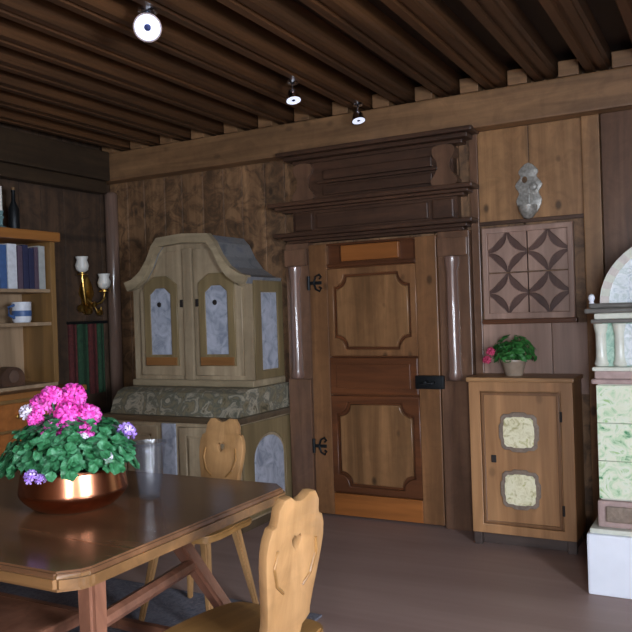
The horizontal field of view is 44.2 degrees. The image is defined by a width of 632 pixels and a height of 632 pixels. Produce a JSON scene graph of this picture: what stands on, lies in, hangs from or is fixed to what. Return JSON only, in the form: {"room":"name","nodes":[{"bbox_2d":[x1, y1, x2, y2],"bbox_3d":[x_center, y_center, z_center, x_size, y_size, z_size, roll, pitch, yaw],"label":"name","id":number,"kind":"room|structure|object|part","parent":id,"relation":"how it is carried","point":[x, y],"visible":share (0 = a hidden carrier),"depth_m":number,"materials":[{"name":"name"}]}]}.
{"room":"traditional dwelling","nodes":[
{"label":"traditional dwelling","id":0,"kind":"room"},
{"bbox_2d":[0,122,110,413],"bbox_3d":[-3.373,0.066,3.697,0.150,2.970,7.000,-2,0,28],"label":"wall","id":1,"kind":"structure","parent":0,"point":[79,217],"depth_m":6.18,"materials":[{"name":"brown wood"}]},
{"bbox_2d":[0,127,109,194],"bbox_3d":[-3.318,-1.121,3.563,0.140,0.340,6.560,-2,0,28],"label":"ceiling beam","id":2,"kind":"structure","parent":1,"relation":"attached to","point":[24,157],"depth_m":5.89,"materials":[{"name":"brown wood"}]},
{"bbox_2d":[66,320,106,394],"bbox_3d":[-1.848,0.337,6.306,0.035,0.592,0.430,-2,0,28],"label":"wall hanging","id":3,"kind":"object","parent":1,"relation":"attached to","point":[85,338],"visible":0.92,"depth_m":6.32,"materials":[{"name":"multicoloured fabric"}]},
{"bbox_3d":[-1.852,0.053,6.302,0.024,0.024,0.430,-2,0,28],"label":"rod","id":4,"kind":"part","parent":3,"relation":"part of","materials":[{"name":"black metal"}]},
{"bbox_2d":[75,256,110,315],"bbox_3d":[-1.813,-0.236,6.292,0.144,0.475,0.348,-2,0,28],"label":"wall sconce","id":5,"kind":"object","parent":1,"relation":"attached to","point":[86,293],"visible":1,"depth_m":6.31,"materials":[{"name":"gold metal"}]},
{"bbox_3d":[-1.860,-0.409,6.178,0.108,0.125,0.108,-2,0,28],"label":"lamp shade","id":6,"kind":"part","parent":5,"relation":"part of","materials":[{"name":"white glass"}]},
{"bbox_3d":[-1.856,-0.180,6.249,0.032,0.294,0.160,-2,0,-2],"label":"arm","id":7,"kind":"part","parent":5,"relation":"part of","materials":[{"name":"gold metal"}]},
{"bbox_3d":[-1.797,-0.117,6.354,0.159,0.165,0.033,-2,0,-31],"label":"arm","id":8,"kind":"part","parent":5,"relation":"part of","materials":[{"name":"gold metal"}]},
{"bbox_3d":[-1.742,-0.284,6.389,0.108,0.125,0.108,-2,0,28],"label":"lamp shade","id":9,"kind":"part","parent":5,"relation":"part of","materials":[{"name":"white glass"}]},
{"bbox_2d":[0,0,631,150],"bbox_3d":[-0.621,-1.496,2.094,6.600,0.220,7.150,-2,0,28],"label":"ceiling","id":10,"kind":"structure","parent":0,"point":[79,70],"depth_m":4.31,"materials":[{"name":"brown wood"}]},
{"bbox_2d":[133,6,161,41],"bbox_3d":[-0.752,-1.311,3.504,0.126,0.147,0.131,-2,0,28],"label":"ceiling spotlight","id":11,"kind":"object","parent":10,"relation":"attached to","point":[147,27],"visible":1,"depth_m":3.48,"materials":[{"name":"silver metal"}]},
{"bbox_2d":[286,79,301,104],"bbox_3d":[-0.136,-1.341,4.654,0.093,0.135,0.094,-2,0,28],"label":"ceiling spotlight","id":12,"kind":"object","parent":10,"relation":"attached to","point":[293,97],"visible":1,"depth_m":4.64,"materials":[{"name":"silver metal"}]},
{"bbox_2d":[352,102,365,124],"bbox_3d":[0.284,-1.357,5.199,0.093,0.135,0.094,-2,0,28],"label":"ceiling spotlight","id":13,"kind":"object","parent":10,"relation":"attached to","point":[358,118],"visible":1,"depth_m":5.18,"materials":[{"name":"silver metal"}]},
{"bbox_2d":[109,48,631,538],"bbox_3d":[1.023,-0.084,5.214,6.450,2.970,0.150,-2,0,28],"label":"wall","id":14,"kind":"structure","parent":0,"point":[233,202],"depth_m":6.00,"materials":[{"name":"brown wood"}]},
{"bbox_2d":[104,192,123,407],"bbox_3d":[-1.680,0.227,6.526,0.110,2.520,0.110,-2,0,28],"label":"trim","id":15,"kind":"structure","parent":14,"relation":"attached to","point":[110,198],"depth_m":6.48,"materials":[{"name":"brown wood"}]},
{"bbox_2d":[102,49,631,184],"bbox_3d":[0.911,-1.358,5.080,6.150,0.325,0.145,-2,0,28],"label":"ceiling beam","id":16,"kind":"structure","parent":14,"relation":"attached to","point":[575,94],"depth_m":5.18,"materials":[{"name":"brown wood"}]},
{"bbox_2d":[267,125,479,530],"bbox_3d":[0.391,0.114,5.369,1.540,2.615,0.195,-2,0,28],"label":"door","id":17,"kind":"structure","parent":14,"relation":"in","point":[381,333],"depth_m":5.33,"materials":[{"name":"brown wood"}]},
{"bbox_3d":[0.374,-0.447,5.391,0.440,0.113,0.034,-2,0,28],"label":"panel","id":18,"kind":"part","parent":17,"relation":"part of","materials":[{"name":"brown wood"}]},
{"bbox_3d":[0.374,-0.516,5.395,0.670,0.015,0.032,-2,0,28],"label":"rail","id":19,"kind":"part","parent":17,"relation":"part of","materials":[{"name":"brown wood"}]},
{"bbox_3d":[0.379,-0.366,5.395,0.670,0.025,0.032,-2,0,28],"label":"rail","id":20,"kind":"part","parent":17,"relation":"part of","materials":[{"name":"brown wood"}]},
{"bbox_3d":[0.387,-0.034,5.390,0.670,0.620,0.026,-2,0,28],"label":"panel moulding","id":21,"kind":"part","parent":17,"relation":"part of","materials":[{"name":"brown wood"}]},
{"bbox_3d":[0.391,-0.034,5.398,0.544,0.496,0.028,-2,0,28],"label":"panel","id":22,"kind":"part","parent":17,"relation":"part of","materials":[{"name":"brown wood"}]},
{"bbox_3d":[0.359,-0.802,5.373,1.530,0.068,0.185,-2,0,28],"label":"shelf cornice","id":23,"kind":"part","parent":17,"relation":"part of","materials":[{"name":"brown wood"}]},
{"bbox_3d":[0.401,0.416,5.390,0.670,0.260,0.050,-2,0,28],"label":"rail","id":24,"kind":"part","parent":17,"relation":"part of","materials":[{"name":"brown wood"}]},
{"bbox_3d":[0.382,-0.580,5.371,1.480,0.072,0.175,-2,0,28],"label":"lintel cornice","id":25,"kind":"part","parent":17,"relation":"part of","materials":[{"name":"brown wood"}]},
{"bbox_3d":[0.418,0.898,5.393,0.670,0.685,0.026,-2,0,28],"label":"panel moulding","id":26,"kind":"part","parent":17,"relation":"part of","materials":[{"name":"brown wood"}]},
{"bbox_3d":[0.389,-1.152,5.343,1.450,0.085,0.195,-2,0,28],"label":"crown cornice","id":27,"kind":"part","parent":17,"relation":"part of","materials":[{"name":"brown wood"}]},
{"bbox_3d":[0.422,0.898,5.401,0.544,0.561,0.028,-2,0,28],"label":"panel","id":28,"kind":"part","parent":17,"relation":"part of","materials":[{"name":"brown wood"}]},
{"bbox_3d":[0.435,1.328,5.400,0.670,0.155,0.032,-2,0,28],"label":"rail","id":29,"kind":"part","parent":17,"relation":"part of","materials":[{"name":"brown wood"}]},
{"bbox_3d":[0.733,0.449,5.131,0.114,0.033,0.039,-2,0,11],"label":"handle","id":30,"kind":"part","parent":17,"relation":"part of","materials":[{"name":"black metal"}]},
{"bbox_2d":[469,134,484,373],"bbox_3d":[1.072,0.100,5.098,0.055,2.600,0.035,-2,0,28],"label":"trim","id":31,"kind":"structure","parent":14,"relation":"attached to","point":[473,146],"depth_m":5.08,"materials":[{"name":"brown wood"}]},
{"bbox_2d":[515,163,542,218],"bbox_3d":[1.328,-0.789,4.881,0.170,0.360,0.120,-2,0,28],"label":"wall ornament","id":32,"kind":"object","parent":14,"relation":"attached to","point":[529,200],"visible":1,"depth_m":4.90,"materials":[{"name":"grey metal"}]},
{"bbox_2d":[518,204,537,218],"bbox_3d":[1.332,-0.651,4.882,0.120,0.085,0.120,-2,0,28],"label":"bowl","id":33,"kind":"object","parent":32,"relation":"on","point":[527,211],"depth_m":4.84,"materials":[{"name":"grey metal"}]},
{"bbox_2d":[481,221,578,323],"bbox_3d":[1.341,-0.264,4.917,0.590,0.620,0.065,-2,0,28],"label":"carving","id":34,"kind":"object","parent":14,"relation":"attached to","point":[550,246],"visible":1,"depth_m":4.91,"materials":[{"name":"brown wood"}]},
{"bbox_3d":[1.350,0.031,4.917,0.590,0.030,0.064,-2,0,28],"label":"sill","id":35,"kind":"part","parent":34,"relation":"part of","materials":[{"name":"brown wood"}]},
{"bbox_2d":[477,118,583,221],"bbox_3d":[1.354,-0.915,4.933,0.655,0.590,0.020,-2,0,28],"label":"wall panel","id":36,"kind":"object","parent":14,"relation":"attached to","point":[555,148],"depth_m":4.91,"materials":[{"name":"brown wood"}]},
{"bbox_2d":[479,213,583,225],"bbox_3d":[1.361,-0.607,4.927,0.655,0.025,0.035,-2,0,28],"label":"trim","id":37,"kind":"structure","parent":14,"relation":"attached to","point":[572,216],"depth_m":4.90,"materials":[{"name":"brown wood"}]},
{"bbox_2d":[483,322,588,393],"bbox_3d":[1.392,0.267,4.934,0.655,0.445,0.025,-2,0,28],"label":"wall panel","id":38,"kind":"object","parent":14,"relation":"attached to","point":[569,354],"depth_m":4.88,"materials":[{"name":"brown wood"}]},
{"bbox_2d":[581,114,604,520],"bbox_3d":[1.713,0.080,4.740,0.105,2.600,0.055,-2,0,28],"label":"trim","id":39,"kind":"structure","parent":14,"relation":"attached to","point":[590,124],"depth_m":4.72,"materials":[{"name":"brown wood"}]},
{"bbox_2d":[600,109,631,276],"bbox_3d":[2.665,-0.451,4.212,2.086,1.600,0.030,-2,0,28],"label":"wall panel","id":40,"kind":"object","parent":14,"relation":"attached to","point":[616,127],"depth_m":4.66,"materials":[{"name":"brown wood"}]},
{"bbox_2d":[112,513,631,631],"bbox_3d":[-0.522,1.512,2.103,6.600,0.100,7.150,-2,0,28],"label":"floor","id":41,"kind":"structure","parent":0,"point":[373,574],"depth_m":4.16,"materials":[{"name":"brown wood"}]},
{"bbox_2d":[0,227,86,455],"bbox_3d":[-2.166,0.457,5.190,0.522,2.100,1.240,-2,0,28],"label":"bookcase","id":42,"kind":"object","parent":41,"relation":"on","point":[31,347],"visible":0.47,"depth_m":5.60,"materials":[{"name":"brown wood"}]},
{"bbox_2d":[0,186,5,226],"bbox_3d":[-2.171,-0.747,5.349,0.090,0.304,0.090,-2,0,28],"label":"candlestick","id":43,"kind":"object","parent":42,"relation":"on","point":[1,208],"visible":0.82,"depth_m":5.34,"materials":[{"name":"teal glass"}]},
{"bbox_2d":[0,186,2,209],"bbox_3d":[-2.173,-0.812,5.349,0.024,0.174,0.023,-2,0,28],"label":"candle","id":44,"kind":"object","parent":43,"relation":"on","point":[1,208],"depth_m":5.34,"materials":[{"name":"white wax"}]},
{"bbox_2d":[0,244,6,287],"bbox_3d":[-2.212,-0.334,5.323,0.212,0.301,0.055,-2,0,28],"label":"book","id":45,"kind":"object","parent":42,"relation":"on","point":[3,262],"visible":1,"depth_m":5.27,"materials":[{"name":"blue paper"}]},
{"bbox_2d":[3,243,17,288],"bbox_3d":[-2.177,-0.340,5.389,0.212,0.311,0.075,-2,0,28],"label":"book","id":46,"kind":"object","parent":42,"relation":"on","point":[11,257],"visible":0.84,"depth_m":5.33,"materials":[{"name":"white paper"}]},
{"bbox_2d":[0,367,24,387],"bbox_3d":[-2.119,0.417,5.357,0.118,0.134,0.200,-2,0,28],"label":"mantel clock","id":47,"kind":"object","parent":42,"relation":"on","point":[9,376],"visible":1,"depth_m":5.32,"materials":[{"name":"brown wood"}]},
{"bbox_2d":[8,187,19,228],"bbox_3d":[-2.118,-0.750,5.446,0.076,0.306,0.076,-2,0,28],"label":"bottle","id":48,"kind":"object","parent":42,"relation":"on","point":[13,210],"visible":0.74,"depth_m":5.42,"materials":[{"name":"black glass"}]},
{"bbox_3d":[-1.952,1.090,5.088,0.020,0.660,0.340,-2,0,28],"label":"cabinet door","id":49,"kind":"part","parent":42,"relation":"part of","materials":[{"name":"brown wood"}]},
{"bbox_3d":[-1.967,0.656,5.087,0.020,0.170,0.340,-2,0,28],"label":"drawer","id":50,"kind":"part","parent":42,"relation":"part of","materials":[{"name":"brown wood"}]},
{"bbox_2d":[7,302,31,322],"bbox_3d":[-2.086,-0.025,5.461,0.170,0.144,0.135,-2,0,-30],"label":"mug","id":51,"kind":"object","parent":42,"relation":"on","point":[21,312],"visible":1,"depth_m":5.41,"materials":[{"name":"white ceramic"}]},
{"bbox_3d":[-2.113,-0.031,5.393,0.020,0.109,0.062,-2,0,28],"label":"handle","id":52,"kind":"part","parent":51,"relation":"part of","materials":[{"name":"blue ceramic"}]},
{"bbox_2d":[16,246,22,288],"bbox_3d":[-2.145,-0.336,5.449,0.212,0.301,0.040,-2,0,28],"label":"book","id":53,"kind":"object","parent":42,"relation":"on","point":[18,248],"visible":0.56,"depth_m":5.39,"materials":[{"name":"purple paper"}]},
{"bbox_2d":[16,245,28,288],"bbox_3d":[-2.123,-0.342,5.490,0.212,0.311,0.045,-2,0,28],"label":"book","id":54,"kind":"object","parent":42,"relation":"on","point":[24,247],"visible":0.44,"depth_m":5.44,"materials":[{"name":"paper"}]},
{"bbox_3d":[-2.282,-0.167,5.212,0.298,0.025,1.020,-2,0,28],"label":"shelf","id":55,"kind":"part","parent":42,"relation":"part of","materials":[{"name":"brown wood"}]},
{"bbox_3d":[-2.275,0.068,5.212,0.298,0.025,1.020,-2,0,28],"label":"shelf","id":56,"kind":"part","parent":42,"relation":"part of","materials":[{"name":"brown wood"}]},
{"bbox_3d":[-2.260,0.502,5.214,0.298,0.025,1.110,-2,0,28],"label":"shelf","id":57,"kind":"part","parent":42,"relation":"part of","materials":[{"name":"brown wood"}]},
{"bbox_2d":[28,248,34,288],"bbox_3d":[-2.098,-0.333,5.535,0.212,0.291,0.045,-2,0,28],"label":"book","id":58,"kind":"object","parent":42,"relation":"on","point":[30,250],"visible":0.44,"depth_m":5.48,"materials":[{"name":"paper"}]},
{"bbox_2d":[28,247,38,288],"bbox_3d":[-2.077,-0.339,5.574,0.212,0.301,0.035,-2,0,28],"label":"book","id":59,"kind":"object","parent":42,"relation":"on","point":[36,267],"visible":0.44,"depth_m":5.52,"materials":[{"name":"purple paper"}]},
{"bbox_2d":[30,246,45,288],"bbox_3d":[-2.054,-0.345,5.618,0.212,0.311,0.055,-2,0,28],"label":"book","id":60,"kind":"object","parent":42,"relation":"on","point":[41,251],"visible":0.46,"depth_m":5.56,"materials":[{"name":"white paper"}]},
{"bbox_2d":[0,384,86,401],"bbox_3d":[-2.171,0.532,5.195,0.505,0.040,1.240,-2,0,28],"label":"countertop","id":61,"kind":"structure","parent":42,"relation":"on","point":[25,393],"depth_m":5.16,"materials":[{"name":"brown wood"}]},
{"bbox_3d":[-1.786,0.649,5.421,0.020,0.170,0.340,-2,0,28],"label":"drawer","id":62,"kind":"part","parent":42,"relation":"part of","materials":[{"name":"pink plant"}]},
{"bbox_2d":[0,578,321,631],"bbox_3d":[-1.486,1.485,3.140,2.120,0.012,2.460,-2,0,28],"label":"rug","id":63,"kind":"object","parent":41,"relation":"on","point":[171,607],"visible":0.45,"depth_m":3.98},
{"bbox_2d":[0,596,78,631],"bbox_3d":[-1.408,1.245,2.803,1.290,0.462,0.270,-2,0,28],"label":"bench","id":64,"kind":"object","parent":63,"relation":"on","point":[16,615],"visible":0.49,"depth_m":2.58,"materials":[{"name":"brown wood"}]},
{"bbox_2d":[0,470,284,631],"bbox_3d":[-1.254,1.096,3.109,2.130,0.750,1.200,-2,0,28],"label":"dining table","id":65,"kind":"object","parent":63,"relation":"on","point":[156,515],"visible":0.88,"depth_m":2.63,"materials":[{"name":"brown wood"}]},
{"bbox_2d":[0,383,139,514],"bbox_3d":[-0.910,0.480,2.895,0.545,0.458,0.511,-2,0,28],"label":"flower bowl","id":66,"kind":"object","parent":65,"relation":"on","point":[76,464],"visible":1,"depth_m":2.76,"materials":[{"name":"orange metal"}]},
{"bbox_2d":[17,462,127,514],"bbox_3d":[-0.904,0.632,2.899,0.394,0.155,0.394,-2,0,28],"label":"bowl","id":67,"kind":"object","parent":66,"relation":"attached to","point":[81,491],"depth_m":2.73,"materials":[{"name":"orange metal"}]},
{"bbox_3d":[-0.653,1.109,2.299,0.086,0.688,0.406,-2,0,-16],"label":"leg","id":68,"kind":"part","parent":65,"relation":"part of","materials":[{"name":"brown wood"}]},
{"bbox_3d":[-1.265,0.754,3.108,2.020,0.046,1.200,-2,0,28],"label":"edge moulding","id":69,"kind":"part","parent":65,"relation":"part of","materials":[{"name":"brown wood"}]},
{"bbox_3d":[-0.363,1.098,2.959,0.492,0.688,0.087,-2,0,-7],"label":"leg","id":70,"kind":"part","parent":65,"relation":"part of","materials":[{"name":"brown wood"}]},
{"bbox_2d":[139,418,258,620],"bbox_3d":[-0.561,0.983,3.745,0.434,0.926,0.491,-2,0,28],"label":"carved chair","id":71,"kind":"object","parent":63,"relation":"on","point":[215,462],"visible":0.51,"depth_m":3.86,"materials":[{"name":"brown wood"}]},
{"bbox_3d":[-0.780,1.243,3.673,0.134,0.420,0.049,-2,0,-17],"label":"leg","id":72,"kind":"part","parent":71,"relation":"part of","materials":[{"name":"brown wood"}]},
{"bbox_3d":[-0.637,1.238,3.939,0.049,0.420,0.134,-2,0,-17],"label":"leg","id":73,"kind":"part","parent":71,"relation":"part of","materials":[{"name":"brown wood"}]},
{"bbox_3d":[-0.488,1.234,3.515,0.049,0.420,0.134,-2,0,-17],"label":"leg","id":74,"kind":"part","parent":71,"relation":"part of","materials":[{"name":"brown wood"}]},
{"bbox_3d":[-0.572,1.005,3.724,0.433,0.032,0.443,-2,0,28],"label":"seat","id":75,"kind":"part","parent":71,"relation":"part of","materials":[{"name":"brown wood"}]},
{"bbox_3d":[-0.477,0.755,3.913,0.267,0.478,0.107,-2,0,28],"label":"backrest","id":76,"kind":"part","parent":71,"relation":"part of","materials":[{"name":"brown wood"}]},
{"bbox_3d":[-0.344,1.229,3.781,0.134,0.420,0.049,-2,0,-17],"label":"leg","id":77,"kind":"part","parent":71,"relation":"part of","materials":[{"name":"brown wood"}]},
{"bbox_2d":[102,233,292,533],"bbox_3d":[-0.868,0.432,5.711,1.202,2.060,0.740,-2,0,28],"label":"cabinet","id":78,"kind":"object","parent":41,"relation":"on","point":[209,337],"visible":0.8,"depth_m":5.55,"materials":[{"name":"paint"}]},
{"bbox_3d":[-1.262,1.076,5.557,0.360,0.600,0.022,-2,0,28],"label":"door","id":79,"kind":"part","parent":78,"relation":"part of","materials":[{"name":"paint"}]},
{"bbox_3d":[-1.260,1.076,5.561,0.210,0.450,0.014,-2,0,28],"label":"panel","id":80,"kind":"part","parent":78,"relation":"part of","materials":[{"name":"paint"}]},
{"bbox_3d":[-1.147,0.041,5.778,0.200,0.500,0.010,-2,0,28],"label":"door panel","id":81,"kind":"part","parent":78,"relation":"part of","materials":[{"name":"blue paint"}]},
{"bbox_3d":[-1.149,0.039,5.775,0.310,0.665,0.018,-2,0,28],"label":"door frame","id":82,"kind":"part","parent":78,"relation":"part of","materials":[{"name":"brown wood"}]},
{"bbox_3d":[-1.144,0.336,5.766,0.290,0.060,0.012,-2,0,28],"label":"rail","id":83,"kind":"part","parent":78,"relation":"part of","materials":[{"name":"brown wood"}]},
{"bbox_3d":[-1.140,-0.020,5.788,0.415,0.922,0.024,-2,0,28],"label":"cabinet door","id":84,"kind":"part","parent":78,"relation":"part of","materials":[{"name":"paint"}]},
{"bbox_3d":[-0.956,-0.398,5.625,1.107,0.395,0.055,-2,0,28],"label":"pediment moulding","id":85,"kind":"part","parent":78,"relation":"part of","materials":[{"name":"paint"}]},
{"bbox_3d":[-0.758,1.060,5.289,0.252,0.450,0.014,-2,0,28],"label":"panel","id":86,"kind":"part","parent":78,"relation":"part of","materials":[{"name":"paint"}]},
{"bbox_2d":[102,406,289,424],"bbox_3d":[-0.859,0.710,5.712,1.202,0.045,0.740,-2,0,28],"label":"countertop","id":87,"kind":"structure","parent":78,"relation":"on","point":[276,412],"depth_m":5.40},
{"bbox_3d":[-0.759,1.060,5.286,0.402,0.600,0.022,-2,0,28],"label":"door","id":88,"kind":"part","parent":78,"relation":"part of","materials":[{"name":"paint"}]},
{"bbox_3d":[-0.702,0.027,5.538,0.200,0.500,0.010,-2,0,28],"label":"door panel","id":89,"kind":"part","parent":78,"relation":"part of","materials":[{"name":"blue paint"}]},
{"bbox_3d":[-0.704,0.025,5.535,0.310,0.665,0.018,-2,0,28],"label":"door frame","id":90,"kind":"part","parent":78,"relation":"part of","materials":[{"name":"brown wood"}]},
{"bbox_3d":[-0.700,0.322,5.526,0.290,0.060,0.012,-2,0,28],"label":"rail","id":91,"kind":"part","parent":78,"relation":"part of","materials":[{"name":"brown wood"}]},
{"bbox_3d":[-0.696,-0.034,5.548,0.415,0.922,0.024,-2,0,28],"label":"cabinet door","id":92,"kind":"part","parent":78,"relation":"part of","materials":[{"name":"paint"}]},
{"bbox_3d":[-0.328,1.046,5.461,0.016,0.640,0.660,-2,0,28],"label":"frame","id":93,"kind":"part","parent":78,"relation":"part of","materials":[{"name":"brown wood"}]},
{"bbox_3d":[-0.339,0.095,5.597,0.014,0.700,0.385,-2,0,28],"label":"frame","id":94,"kind":"part","parent":78,"relation":"part of","materials":[{"name":"brown wood"}]},
{"bbox_3d":[-0.337,0.105,5.605,0.008,0.550,0.210,-2,0,28],"label":"panel","id":95,"kind":"part","parent":78,"relation":"part of","materials":[{"name":"blue paint"}]},
{"bbox_3d":[-0.325,1.055,5.471,0.010,0.440,0.380,-2,0,28],"label":"panel","id":96,"kind":"part","parent":78,"relation":"part of","materials":[{"name":"blue paint"}]},
{"bbox_2d":[164,488,322,631],"bbox_3d":[-0.223,0.988,2.433,0.491,0.926,0.434,-2,0,37],"label":"carved chair","id":97,"kind":"object","parent":41,"relation":"on","point":[290,545],"visible":1,"depth_m":2.31,"materials":[{"name":"brown wood"}]},
{"bbox_3d":[-0.241,1.010,2.447,0.443,0.032,0.433,-2,0,37],"label":"seat","id":98,"kind":"part","parent":97,"relation":"part of","materials":[{"name":"brown wood"}]},
{"bbox_3d":[-0.078,0.759,2.316,0.107,0.478,0.267,-2,0,37],"label":"backrest","id":99,"kind":"part","parent":97,"relation":"part of","materials":[{"name":"brown wood"}]},
{"bbox_2d":[466,373,585,554],"bbox_3d":[1.297,0.880,4.779,0.644,1.028,0.320,-2,0,28],"label":"base cabinet","id":100,"kind":"object","parent":41,"relation":"on","point":[526,430],"visible":1,"depth_m":4.64,"materials":[{"name":"brown wood"}]},
{"bbox_3d":[1.083,0.868,4.731,0.030,0.045,0.010,-2,0,28],"label":"keyhole plate","id":101,"kind":"part","parent":100,"relation":"part of","materials":[{"name":"metal"}]},
{"bbox_2d":[482,335,536,375],"bbox_3d":[1.204,0.241,4.813,0.320,0.255,0.188,-2,0,28],"label":"potted plant","id":102,"kind":"object","parent":100,"relation":"on","point":[515,366],"visible":1,"depth_m":4.76,"materials":[{"name":"green plant"}]},
{"bbox_3d":[1.060,0.271,4.820,0.056,0.054,0.057,-2,0,28],"label":"flower","id":103,"kind":"part","parent":102,"relation":"part of","materials":[{"name":"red plant"}]},
{"bbox_3d":[1.080,0.220,4.808,0.056,0.055,0.058,-2,0,28],"label":"flower","id":104,"kind":"part","parent":102,"relation":"part of","materials":[{"name":"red plant"}]},
{"bbox_3d":[1.223,0.318,4.802,0.160,0.100,0.160,-2,0,28],"label":"pot","id":105,"kind":"part","parent":102,"relation":"part of","materials":[{"name":"ceramic"}]},
{"bbox_3d":[1.227,0.859,4.652,0.466,0.801,0.012,-2,0,28],"label":"moulding","id":106,"kind":"part","parent":100,"relation":"part of","materials":[{"name":"brown wood"}]},
{"bbox_3d":[1.235,0.858,4.667,0.470,0.805,0.026,-2,0,28],"label":"door","id":107,"kind":"part","parent":100,"relation":"part of","materials":[{"name":"brown wood"}]},
{"bbox_2d":[584,247,631,598],"bbox_3d":[1.955,0.474,4.012,0.980,1.800,0.800,-2,0,28],"label":"stove","id":108,"kind":"object","parent":41,"relation":"on","point":[609,538],"visible":1,"depth_m":3.87,"materials":[{"name":"white ceramic"}]},
{"bbox_3d":[1.943,-0.044,4.019,0.940,0.025,0.780,-2,0,28],"label":"cornice","id":109,"kind":"part","parent":108,"relation":"part of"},
{"bbox_3d":[1.947,-0.069,4.028,0.900,0.025,0.760,-2,0,28],"label":"cornice","id":110,"kind":"part","parent":108,"relation":"part of","materials":[{"name":"grey ceramic"}]},
{"bbox_3d":[1.978,1.056,4.021,0.950,0.025,0.785,-2,0,28],"label":"moulding","id":111,"kind":"part","parent":108,"relation":"part of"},
{"bbox_3d":[1.952,0.009,4.033,0.890,0.020,0.750,-2,0,28],"label":"cornice","id":112,"kind":"part","parent":108,"relation":"part of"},
{"bbox_3d":[1.953,-0.017,4.037,0.860,0.030,0.740,-2,0,28],"label":"cornice","id":113,"kind":"part","parent":108,"relation":"part of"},
{"bbox_3d":[1.948,-0.244,4.041,0.770,0.325,0.630,-2,0,28],"label":"arched crown","id":114,"kind":"part","parent":108,"relation":"part of","materials":[{"name":"ceramic"}]}
]}

